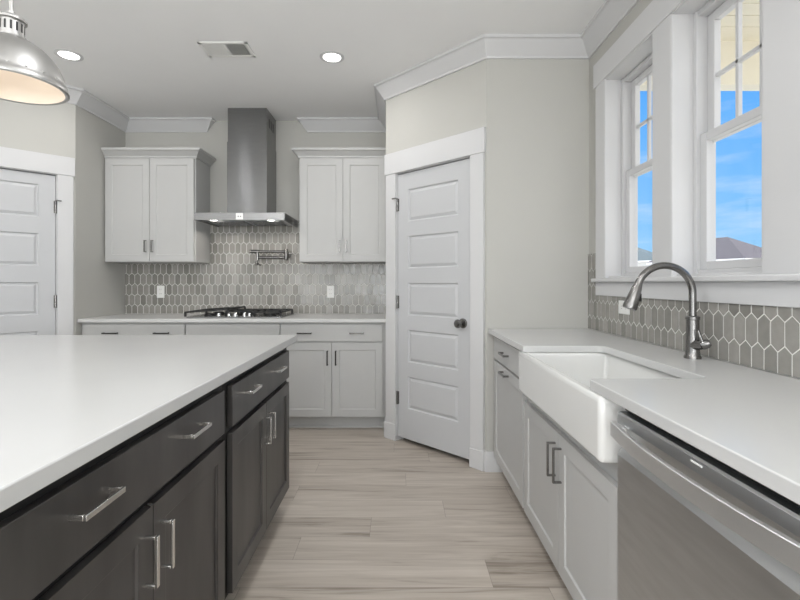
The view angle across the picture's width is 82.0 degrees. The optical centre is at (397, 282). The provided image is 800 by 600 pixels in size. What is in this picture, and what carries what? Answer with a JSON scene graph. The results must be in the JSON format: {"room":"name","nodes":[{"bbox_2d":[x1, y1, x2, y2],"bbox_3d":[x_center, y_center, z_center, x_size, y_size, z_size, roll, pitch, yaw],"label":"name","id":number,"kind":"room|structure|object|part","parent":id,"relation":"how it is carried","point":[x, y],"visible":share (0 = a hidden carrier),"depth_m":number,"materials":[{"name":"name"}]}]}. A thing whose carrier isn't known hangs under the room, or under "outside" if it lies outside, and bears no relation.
{"room":"kitchen","nodes":[
{"label":"kitchen","id":0,"kind":"room"},
{"bbox_2d":[0,99,74,334],"bbox_3d":[-3.167,-0.145,3.446,1.435,2.800,0.450,0,0,-45],"label":"wall","id":1,"kind":"structure","parent":0,"point":[34,128],"depth_m":3.54,"materials":[{"name":"beige paint"}]},
{"bbox_2d":[0,146,74,334],"bbox_3d":[-2.983,0.103,3.383,0.987,2.203,0.160,0,0,-45],"label":"door","id":2,"kind":"structure","parent":1,"relation":"in","point":[37,189],"depth_m":3.53,"materials":[{"name":"white paint"}]},
{"bbox_3d":[-2.939,-0.925,3.339,0.987,0.146,0.024,0,0,-45],"label":"head casing","id":3,"kind":"part","parent":2,"relation":"part of","materials":[{"name":"white paint"}]},
{"bbox_3d":[-2.634,0.176,3.644,0.111,2.057,0.024,0,0,-45],"label":"casing","id":4,"kind":"part","parent":2,"relation":"part of","materials":[{"name":"white paint"}]},
{"bbox_2d":[75,105,124,334],"bbox_3d":[-2.660,-0.170,4.040,0.130,2.750,0.680,0,0,0],"label":"wall","id":5,"kind":"structure","parent":0,"point":[99,284],"depth_m":3.90,"materials":[{"name":"beige paint"}]},
{"bbox_2d":[66,85,215,132],"bbox_3d":[-3.298,-1.490,-0.163,1.485,0.114,9.597,0,0,10],"label":"crown molding","id":6,"kind":"structure","parent":5,"relation":"attached to","point":[80,97],"depth_m":4.29,"materials":[{"name":"white paint"}]},
{"bbox_2d":[125,121,385,219],"bbox_3d":[-1.410,-0.170,4.445,2.630,2.750,0.130,0,0,0],"label":"wall","id":7,"kind":"structure","parent":0,"point":[289,134],"depth_m":4.38,"materials":[{"name":"beige paint"}]},
{"bbox_2d":[101,147,215,263],"bbox_3d":[-2.159,-0.683,4.194,0.861,0.997,0.368,0,0,0],"label":"upper cabinet","id":8,"kind":"object","parent":7,"relation":"attached to","point":[153,195],"visible":1,"depth_m":4.06,"materials":[{"name":"grey paint"}]},
{"bbox_3d":[-2.384,-0.644,4.060,0.388,0.907,0.020,0,0,0],"label":"door","id":9,"kind":"part","parent":8,"relation":"part of","materials":[{"name":"grey paint"}]},
{"bbox_3d":[-2.159,-1.144,4.194,0.861,0.076,0.368,0,0,0],"label":"cornice","id":10,"kind":"part","parent":8,"relation":"part of","materials":[{"name":"grey paint"}]},
{"bbox_3d":[-1.993,-0.644,4.060,0.388,0.907,0.020,0,0,0],"label":"door","id":11,"kind":"part","parent":8,"relation":"part of","materials":[{"name":"grey paint"}]},
{"bbox_2d":[194,108,297,226],"bbox_3d":[-1.333,-1.037,4.117,0.760,1.014,0.502,0,0,0],"label":"range hood","id":12,"kind":"object","parent":7,"relation":"attached to","point":[251,144],"visible":1,"depth_m":4.05,"materials":[{"name":"silver metal"}]},
{"bbox_3d":[-1.333,-0.561,3.868,0.060,0.054,0.002,0,0,0],"label":"control panel","id":13,"kind":"part","parent":12,"relation":"part of","materials":[{"name":"silver metal"}]},
{"bbox_2d":[125,220,385,313],"bbox_3d":[-1.345,-0.152,4.374,2.497,0.885,0.011,0,0,0],"label":"backsplash","id":14,"kind":"structure","parent":7,"relation":"attached to","point":[232,278],"depth_m":4.37,"materials":[{"name":"grey tile"}]},
{"bbox_2d":[157,286,164,297],"bbox_3d":[-2.252,0.083,4.366,0.072,0.116,0.008,0,0,0],"label":"wall outlet","id":15,"kind":"object","parent":14,"relation":"attached to","point":[160,289],"visible":1,"depth_m":4.36,"materials":[{"name":"white plastic"}]},
{"bbox_2d":[249,249,290,265],"bbox_3d":[-1.195,-0.238,4.304,0.372,0.159,0.109,0,0,-5],"label":"pot filler","id":16,"kind":"object","parent":14,"relation":"attached to","point":[287,254],"visible":1,"depth_m":4.27,"materials":[{"name":"grey metal"}]},
{"bbox_3d":[-1.309,-0.223,4.268,0.030,0.120,0.044,0,0,21],"label":"outlet spout","id":17,"kind":"part","parent":16,"relation":"part of","materials":[{"name":"grey metal"}]},
{"bbox_3d":[-1.180,-0.237,4.274,0.252,0.024,0.025,0,0,0],"label":"arm","id":18,"kind":"part","parent":16,"relation":"part of","materials":[{"name":"grey metal"}]},
{"bbox_3d":[-1.206,-0.293,4.295,0.325,0.024,0.025,0,0,0],"label":"arm","id":19,"kind":"part","parent":16,"relation":"part of","materials":[{"name":"grey metal"}]},
{"bbox_3d":[-1.044,-0.265,4.295,0.034,0.104,0.034,0,0,0],"label":"swivel post","id":20,"kind":"part","parent":16,"relation":"part of","materials":[{"name":"grey metal"}]},
{"bbox_2d":[327,286,333,297],"bbox_3d":[-0.640,0.083,4.366,0.072,0.116,0.008,0,0,0],"label":"wall outlet","id":21,"kind":"object","parent":14,"relation":"attached to","point":[330,289],"visible":1,"depth_m":4.36,"materials":[{"name":"white plastic"}]},
{"bbox_2d":[291,147,385,263],"bbox_3d":[-0.514,-0.683,4.194,0.832,0.997,0.368,0,0,0],"label":"upper cabinet","id":22,"kind":"object","parent":7,"relation":"attached to","point":[342,190],"visible":0.91,"depth_m":4.06,"materials":[{"name":"grey paint"}]},
{"bbox_3d":[-0.673,-0.644,4.060,0.373,0.907,0.020,0,0,0],"label":"door","id":23,"kind":"part","parent":22,"relation":"part of","materials":[{"name":"grey paint"}]},
{"bbox_3d":[-0.514,-1.144,4.194,0.832,0.076,0.368,0,0,0],"label":"cornice","id":24,"kind":"part","parent":22,"relation":"part of","materials":[{"name":"grey paint"}]},
{"bbox_3d":[-0.296,-0.644,4.060,0.373,0.907,0.020,0,0,0],"label":"door","id":25,"kind":"part","parent":22,"relation":"part of","materials":[{"name":"grey paint"}]},
{"bbox_2d":[0,0,604,120],"bbox_3d":[-1.140,-1.620,-0.300,5.120,0.150,9.800,0,0,0],"label":"ceiling","id":26,"kind":"structure","parent":0,"point":[143,58],"depth_m":2.93,"materials":[{"name":"paint"}]},
{"bbox_2d":[0,0,69,105],"bbox_3d":[-1.345,-1.112,1.600,0.332,0.866,0.332,0,0,0],"label":"pendant lamp","id":27,"kind":"object","parent":26,"relation":"hanging from","point":[28,75],"visible":1,"depth_m":1.59,"materials":[{"name":"silver metal"}]},
{"bbox_3d":[-1.345,-1.234,1.600,0.013,0.587,0.013,0,0,0],"label":"stem","id":28,"kind":"part","parent":27,"relation":"part of","materials":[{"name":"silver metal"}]},
{"bbox_3d":[-1.345,-0.764,1.600,0.332,0.172,0.332,0,0,0],"label":"lamp shade","id":29,"kind":"part","parent":27,"relation":"part of","materials":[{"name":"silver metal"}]},
{"bbox_2d":[54,49,83,60],"bbox_3d":[-2.230,-1.541,3.117,0.166,0.006,0.166,0,0,0],"label":"recessed light","id":30,"kind":"object","parent":26,"relation":"in","point":[69,55],"visible":1,"depth_m":3.11,"materials":[{"name":"white glass"}]},
{"bbox_2d":[197,42,255,56],"bbox_3d":[-1.127,-1.540,3.040,0.320,0.009,0.196,0,0,0],"label":"ceiling vent","id":31,"kind":"object","parent":26,"relation":"in","point":[212,49],"visible":1,"depth_m":3.03,"materials":[{"name":"white plastic"}]},
{"bbox_2d":[320,51,343,62],"bbox_3d":[-0.451,-1.541,3.145,0.166,0.006,0.166,0,0,0],"label":"recessed light","id":32,"kind":"object","parent":26,"relation":"in","point":[328,56],"visible":1,"depth_m":3.14,"materials":[{"name":"white glass"}]},
{"bbox_2d":[225,428,572,599],"bbox_3d":[-1.170,1.255,-0.300,5.060,0.100,9.800,0,0,0],"label":"floor","id":33,"kind":"structure","parent":0,"point":[363,514],"depth_m":2.22,"materials":[{"name":"grey wood"}]},
{"bbox_2d":[0,385,224,599],"bbox_3d":[-0.874,0.766,1.081,0.652,0.878,0.983,0,0,0],"label":"base cabinet","id":34,"kind":"object","parent":33,"relation":"on","point":[144,518],"visible":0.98,"depth_m":1.02,"materials":[{"name":"brown wood"}]},
{"bbox_3d":[-0.590,0.807,0.854,0.020,0.563,0.468,0,0,0],"label":"door","id":35,"kind":"part","parent":34,"relation":"part of","materials":[{"name":"brown wood"}]},
{"bbox_3d":[-0.564,0.415,0.868,0.032,0.011,0.117,0,0,0],"label":"handle","id":36,"kind":"part","parent":34,"relation":"part of","materials":[{"name":"silver metal"}]},
{"bbox_3d":[-0.564,0.638,1.054,0.032,0.117,0.011,0,0,0],"label":"handle","id":37,"kind":"part","parent":34,"relation":"part of","materials":[{"name":"silver metal"}]},
{"bbox_3d":[-0.564,0.638,1.126,0.032,0.117,0.011,0,0,0],"label":"handle","id":38,"kind":"part","parent":34,"relation":"part of","materials":[{"name":"silver metal"}]},
{"bbox_3d":[-0.590,0.807,1.316,0.020,0.563,0.448,0,0,0],"label":"door","id":39,"kind":"part","parent":34,"relation":"part of","materials":[{"name":"brown wood"}]},
{"bbox_3d":[-0.564,0.415,1.297,0.032,0.011,0.117,0,0,0],"label":"handle","id":40,"kind":"part","parent":34,"relation":"part of","materials":[{"name":"silver metal"}]},
{"bbox_2d":[82,323,185,334],"bbox_3d":[-2.164,0.763,4.044,0.858,0.884,0.652,0,0,0],"label":"base cabinet","id":41,"kind":"object","parent":33,"relation":"on","point":[87,328],"visible":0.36,"depth_m":3.75,"materials":[{"name":"grey paint"}]},
{"bbox_2d":[78,314,385,322],"bbox_3d":[-1.345,0.306,4.048,2.497,0.030,0.652,0,0,0],"label":"countertop","id":42,"kind":"structure","parent":41,"relation":"on","point":[119,318],"depth_m":3.72,"materials":[{"name":"white stone"}]},
{"bbox_2d":[184,306,293,317],"bbox_3d":[-1.375,0.252,4.050,0.820,0.078,0.470,0,0,0],"label":"gas cooktop","id":43,"kind":"object","parent":42,"relation":"in","point":[244,313],"visible":1,"depth_m":3.92,"materials":[{"name":"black metal"}]},
{"bbox_3d":[-1.620,0.270,3.960,0.100,0.022,0.099,0,0,0],"label":"burner","id":44,"kind":"part","parent":43,"relation":"part of","materials":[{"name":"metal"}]},
{"bbox_3d":[-1.100,0.270,3.960,0.112,0.022,0.111,0,0,0],"label":"burner","id":45,"kind":"part","parent":43,"relation":"part of","materials":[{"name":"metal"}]},
{"bbox_2d":[186,323,280,334],"bbox_3d":[-1.347,0.763,4.044,0.775,0.884,0.652,0,0,0],"label":"base cabinet","id":46,"kind":"object","parent":33,"relation":"on","point":[191,328],"visible":0.02,"depth_m":3.75,"materials":[{"name":"grey paint"}]},
{"bbox_2d":[222,347,288,598],"bbox_3d":[-0.874,0.766,2.026,0.652,0.878,0.905,0,0,0],"label":"base cabinet","id":47,"kind":"object","parent":33,"relation":"on","point":[256,435],"visible":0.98,"depth_m":1.86,"materials":[{"name":"brown wood"}]},
{"bbox_3d":[-0.590,0.807,1.819,0.020,0.563,0.414,0,0,0],"label":"door","id":48,"kind":"part","parent":47,"relation":"part of","materials":[{"name":"brown wood"}]},
{"bbox_3d":[-0.564,0.415,1.800,0.032,0.011,0.117,0,0,0],"label":"handle","id":49,"kind":"part","parent":47,"relation":"part of","materials":[{"name":"silver metal"}]},
{"bbox_3d":[-0.590,0.431,2.032,0.020,0.144,0.840,0,0,0],"label":"drawer","id":50,"kind":"part","parent":47,"relation":"part of","materials":[{"name":"brown wood"}]},
{"bbox_3d":[-0.564,0.638,1.992,0.032,0.117,0.011,0,0,0],"label":"handle","id":51,"kind":"part","parent":47,"relation":"part of","materials":[{"name":"silver metal"}]},
{"bbox_3d":[-0.564,0.638,2.064,0.032,0.117,0.011,0,0,0],"label":"handle","id":52,"kind":"part","parent":47,"relation":"part of","materials":[{"name":"silver metal"}]},
{"bbox_3d":[-0.590,0.807,2.241,0.020,0.563,0.422,0,0,0],"label":"door","id":53,"kind":"part","parent":47,"relation":"part of","materials":[{"name":"brown wood"}]},
{"bbox_3d":[-0.564,0.415,2.213,0.032,0.011,0.117,0,0,0],"label":"handle","id":54,"kind":"part","parent":47,"relation":"part of","materials":[{"name":"silver metal"}]},
{"bbox_2d":[281,323,385,427],"bbox_3d":[-0.528,0.763,4.044,0.863,0.884,0.652,0,0,0],"label":"base cabinet","id":55,"kind":"object","parent":33,"relation":"on","point":[337,378],"visible":0.94,"depth_m":3.76,"materials":[{"name":"grey paint"}]},
{"bbox_3d":[-0.748,0.789,3.760,0.412,0.600,0.020,0,0,0],"label":"door","id":56,"kind":"part","parent":55,"relation":"part of","materials":[{"name":"grey paint"}]},
{"bbox_3d":[-0.574,0.610,3.734,0.011,0.118,0.032,0,0,0],"label":"handle","id":57,"kind":"part","parent":55,"relation":"part of","materials":[{"name":"metal"}]},
{"bbox_3d":[-0.539,0.406,3.760,0.829,0.138,0.020,0,0,0],"label":"drawer","id":58,"kind":"part","parent":55,"relation":"part of","materials":[{"name":"grey paint"}]},
{"bbox_3d":[-0.331,0.789,3.760,0.412,0.600,0.020,0,0,0],"label":"door","id":59,"kind":"part","parent":55,"relation":"part of","materials":[{"name":"grey paint"}]},
{"bbox_2d":[494,337,527,507],"bbox_3d":[0.897,0.763,2.570,0.652,0.884,0.720,0,0,0],"label":"base cabinet","id":60,"kind":"object","parent":33,"relation":"on","point":[509,400],"visible":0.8,"depth_m":2.51,"materials":[{"name":"grey paint"}]},
{"bbox_3d":[0.587,0.400,2.570,0.032,0.011,0.130,0,0,0],"label":"handle","id":61,"kind":"part","parent":60,"relation":"part of","materials":[{"name":"grey metal"}]},
{"bbox_3d":[0.587,0.510,2.570,0.032,0.011,0.130,0,0,0],"label":"handle","id":62,"kind":"part","parent":60,"relation":"part of","materials":[{"name":"grey metal"}]},
{"bbox_3d":[0.613,0.404,2.560,0.020,0.133,0.670,0,0,0],"label":"drawer","id":63,"kind":"part","parent":60,"relation":"part of","materials":[{"name":"grey paint"}]},
{"bbox_2d":[488,328,799,504],"bbox_3d":[0.895,0.306,1.752,0.635,0.030,2.383,0,0,0],"label":"countertop","id":64,"kind":"structure","parent":60,"relation":"on","point":[747,419],"depth_m":1.17,"materials":[{"name":"white stone"}]},
{"bbox_2d":[519,352,680,462],"bbox_3d":[0.785,0.415,1.726,0.440,0.188,0.877,0,0,0],"label":"farmhouse sink","id":65,"kind":"object","parent":64,"relation":"in","point":[558,383],"visible":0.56,"depth_m":1.69,"materials":[{"name":"white ceramic"}]},
{"bbox_2d":[622,262,711,358],"bbox_3d":[1.019,0.104,1.754,0.301,0.371,0.102,0,0,0],"label":"kitchen faucet","id":66,"kind":"object","parent":64,"relation":"on","point":[694,342],"visible":1,"depth_m":1.76,"materials":[{"name":"grey metal"}]},
{"bbox_3d":[1.032,0.042,1.775,0.237,0.246,0.027,0,0,0],"label":"spout","id":67,"kind":"part","parent":66,"relation":"part of","materials":[{"name":"grey metal"}]},
{"bbox_3d":[1.143,0.217,1.735,0.045,0.081,0.069,0,0,-16],"label":"lever","id":68,"kind":"part","parent":66,"relation":"part of","materials":[{"name":"grey metal"}]},
{"bbox_2d":[524,399,625,599],"bbox_3d":[0.897,0.763,1.732,0.652,0.884,0.951,0,0,0],"label":"base cabinet","id":69,"kind":"object","parent":33,"relation":"on","point":[570,496],"visible":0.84,"depth_m":1.61,"materials":[{"name":"grey paint"}]},
{"bbox_3d":[0.613,0.827,1.968,0.020,0.524,0.468,0,0,0],"label":"door","id":70,"kind":"part","parent":69,"relation":"part of","materials":[{"name":"grey paint"}]},
{"bbox_3d":[0.587,0.675,1.764,0.032,0.130,0.011,0,0,0],"label":"handle","id":71,"kind":"part","parent":69,"relation":"part of","materials":[{"name":"grey metal"}]},
{"bbox_3d":[0.587,0.675,1.700,0.032,0.130,0.011,0,0,0],"label":"handle","id":72,"kind":"part","parent":69,"relation":"part of","materials":[{"name":"grey metal"}]},
{"bbox_3d":[0.613,0.827,1.497,0.020,0.524,0.468,0,0,0],"label":"door","id":73,"kind":"part","parent":69,"relation":"part of","materials":[{"name":"grey paint"}]},
{"bbox_2d":[610,409,799,599],"bbox_3d":[0.872,0.764,0.925,0.647,0.882,0.643,0,0,0],"label":"dishwasher","id":74,"kind":"object","parent":33,"relation":"on","point":[691,525],"visible":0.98,"depth_m":0.92,"materials":[{"name":"silver metal"}]},
{"bbox_3d":[-1.601,0.766,1.535,0.797,0.878,1.870,0,0,0],"label":"panel","id":75,"kind":"object","parent":33,"relation":"on","visible":0},
{"bbox_2d":[0,335,296,512],"bbox_3d":[-1.421,0.308,1.567,1.718,0.036,2.015,0,0,0],"label":"countertop","id":76,"kind":"structure","parent":75,"relation":"on","point":[66,401],"depth_m":1.29,"materials":[{"name":"white stone"}]},
{"bbox_2d":[386,59,486,450],"bbox_3d":[0.394,-0.145,3.440,1.216,2.800,0.450,0,0,45],"label":"wall","id":77,"kind":"structure","parent":0,"point":[455,103],"depth_m":3.19,"materials":[{"name":"beige paint"}]},
{"bbox_2d":[384,127,485,470],"bbox_3d":[0.258,0.103,3.297,0.928,2.203,0.204,0,0,45],"label":"door","id":78,"kind":"structure","parent":77,"relation":"in","point":[435,190],"depth_m":3.24,"materials":[{"name":"white paint"}]},
{"bbox_3d":[-0.054,0.184,3.552,0.111,2.042,0.024,0,0,45],"label":"casing","id":79,"kind":"part","parent":78,"relation":"part of","materials":[{"name":"white paint"}]},
{"bbox_3d":[0.230,-0.917,3.268,0.024,0.161,0.928,0,0,-45],"label":"head casing","id":80,"kind":"part","parent":78,"relation":"part of","materials":[{"name":"white paint"}]},
{"bbox_3d":[0.410,0.270,3.056,0.078,0.066,0.066,0,0,-45],"label":"knob","id":81,"kind":"part","parent":78,"relation":"part of","materials":[{"name":"grey metal"}]},
{"bbox_3d":[0.513,0.184,2.985,0.024,2.042,0.111,0,0,-45],"label":"casing","id":82,"kind":"part","parent":78,"relation":"part of","materials":[{"name":"white paint"}]},
{"bbox_2d":[297,0,638,132],"bbox_3d":[0.973,-1.490,-0.100,1.824,0.114,9.676,0,0,-13],"label":"crown molding","id":83,"kind":"structure","parent":77,"relation":"attached to","point":[611,13],"depth_m":2.94,"materials":[{"name":"white paint"}]},
{"bbox_2d":[487,59,588,451],"bbox_3d":[0.985,-0.170,3.010,0.830,2.750,0.130,0,0,0],"label":"wall","id":84,"kind":"structure","parent":0,"point":[538,109],"depth_m":2.94,"materials":[{"name":"beige paint"}]},
{"bbox_2d":[484,451,501,471],"bbox_3d":[0.609,1.142,2.945,0.131,0.126,0.032,0,0,0],"label":"baseboard","id":85,"kind":"structure","parent":84,"relation":"attached to","point":[490,463],"depth_m":2.93,"materials":[{"name":"white paint"}]},
{"bbox_2d":[589,0,798,378],"bbox_3d":[1.305,-0.170,-1.093,0.160,2.750,8.075,0,0,0],"label":"wall","id":86,"kind":"structure","parent":0,"point":[641,5],"depth_m":2.87,"materials":[{"name":"beige paint"}]},
{"bbox_2d":[605,32,652,277],"bbox_3d":[1.296,-0.611,2.432,0.178,1.168,0.517,0,0,0],"label":"window","id":87,"kind":"structure","parent":86,"relation":"in","point":[623,167],"depth_m":2.66,"materials":[{"name":"white paint"}]},
{"bbox_3d":[1.342,-0.611,2.432,0.086,1.144,0.493,0,0,0],"label":"frame","id":88,"kind":"part","parent":87,"relation":"part of","materials":[{"name":"white paint"}]},
{"bbox_3d":[1.330,-0.351,2.432,0.030,0.588,0.449,0,0,0],"label":"sash","id":89,"kind":"part","parent":87,"relation":"part of","materials":[{"name":"white paint"}]},
{"bbox_3d":[1.362,-0.885,2.432,0.030,0.552,0.449,0,0,0],"label":"sash","id":90,"kind":"part","parent":87,"relation":"part of","materials":[{"name":"white paint"}]},
{"bbox_2d":[588,253,799,378],"bbox_3d":[1.220,0.053,1.752,0.010,0.473,2.383,0,0,0],"label":"backsplash","id":91,"kind":"structure","parent":86,"relation":"attached to","point":[767,338],"depth_m":1.74,"materials":[{"name":"grey tile"}]},
{"bbox_2d":[619,300,629,314],"bbox_3d":[1.211,0.131,2.465,0.008,0.072,0.116,0,0,0],"label":"wall outlet","id":92,"kind":"object","parent":91,"relation":"attached to","point":[622,310],"visible":0.69,"depth_m":2.48,"materials":[{"name":"white plastic"}]},
{"bbox_2d":[591,0,799,307],"bbox_3d":[1.281,-0.629,2.053,0.208,1.408,1.554,0,0,0],"label":"window","id":93,"kind":"structure","parent":86,"relation":"in","point":[696,71],"depth_m":1.98,"materials":[{"name":"white paint"}]},
{"bbox_3d":[1.215,-0.611,2.746,0.020,1.168,0.124,0,0,0],"label":"casing","id":94,"kind":"part","parent":93,"relation":"part of","materials":[{"name":"white paint"}]},
{"bbox_3d":[1.212,-1.262,2.063,0.025,0.142,1.534,0,0,0],"label":"head casing","id":95,"kind":"part","parent":93,"relation":"part of","materials":[{"name":"white paint"}]},
{"bbox_3d":[1.215,-0.611,2.105,0.020,1.168,0.148,0,0,0],"label":"casing","id":96,"kind":"part","parent":93,"relation":"part of","materials":[{"name":"white paint"}]},
{"bbox_3d":[1.330,-0.351,1.776,0.030,0.588,0.453,0,0,0],"label":"sash","id":97,"kind":"part","parent":93,"relation":"part of","materials":[{"name":"white paint"}]},
{"bbox_3d":[1.362,-0.885,1.776,0.030,0.552,0.453,0,0,0],"label":"sash","id":98,"kind":"part","parent":93,"relation":"part of","materials":[{"name":"white paint"}]},
{"bbox_3d":[1.215,-0.611,1.419,0.020,1.168,0.206,0,0,0],"label":"casing","id":99,"kind":"part","parent":93,"relation":"part of","materials":[{"name":"white paint"}]},
{"bbox_2d":[625,409,799,507],"bbox_3d":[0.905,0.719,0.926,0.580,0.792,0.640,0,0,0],"label":"control panel","id":100,"kind":"object","parent":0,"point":[756,485],"depth_m":0.93,"materials":[{"name":"silver metal"}]},
{"label":"outside","id":101,"kind":"structure","parent":0,"visible":0},
{"bbox_3d":[35.000,1.855,35.000,370.000,0.100,370.000,0,0,0],"label":"ground","id":102,"kind":"structure","parent":101,"visible":0},
{"bbox_2d":[638,248,651,265],"bbox_3d":[35.318,-1.945,74.728,9.500,7.500,16.000,0,0,-38],"label":"house","id":103,"kind":"structure","parent":102,"relation":"on","point":[644,256],"depth_m":67.68,"materials":[{"name":"white"}]},
{"bbox_2d":[646,237,761,264],"bbox_3d":[32.147,-1.370,46.125,8.200,6.350,9.900,0,0,-22],"label":"house","id":104,"kind":"structure","parent":102,"relation":"on","point":[727,248],"depth_m":42.83,"materials":[{"name":"white"}]},
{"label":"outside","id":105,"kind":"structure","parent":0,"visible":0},
{"bbox_2d":[640,41,758,90],"bbox_3d":[2.850,-1.724,3.660,2.900,0.342,0.120,0,0,0],"label":"beam","id":106,"kind":"structure","parent":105,"point":[750,67],"depth_m":3.60,"materials":[{"name":"beige paint"}]},
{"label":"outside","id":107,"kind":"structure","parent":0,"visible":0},
{"bbox_2d":[721,37,758,40],"bbox_3d":[2.800,-1.925,2.460,2.800,0.060,2.520,0,0,0],"label":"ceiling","id":108,"kind":"structure","parent":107,"point":[722,38],"depth_m":3.57,"materials":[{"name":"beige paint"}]},
{"bbox_2d":[721,0,758,36],"bbox_3d":[2.800,-1.891,2.390,2.780,0.008,2.280,0,0,0],"label":"boards","id":109,"kind":"object","parent":108,"relation":"attached to","point":[750,8],"depth_m":3.32,"materials":[{"name":"beige paint"}]}
]}

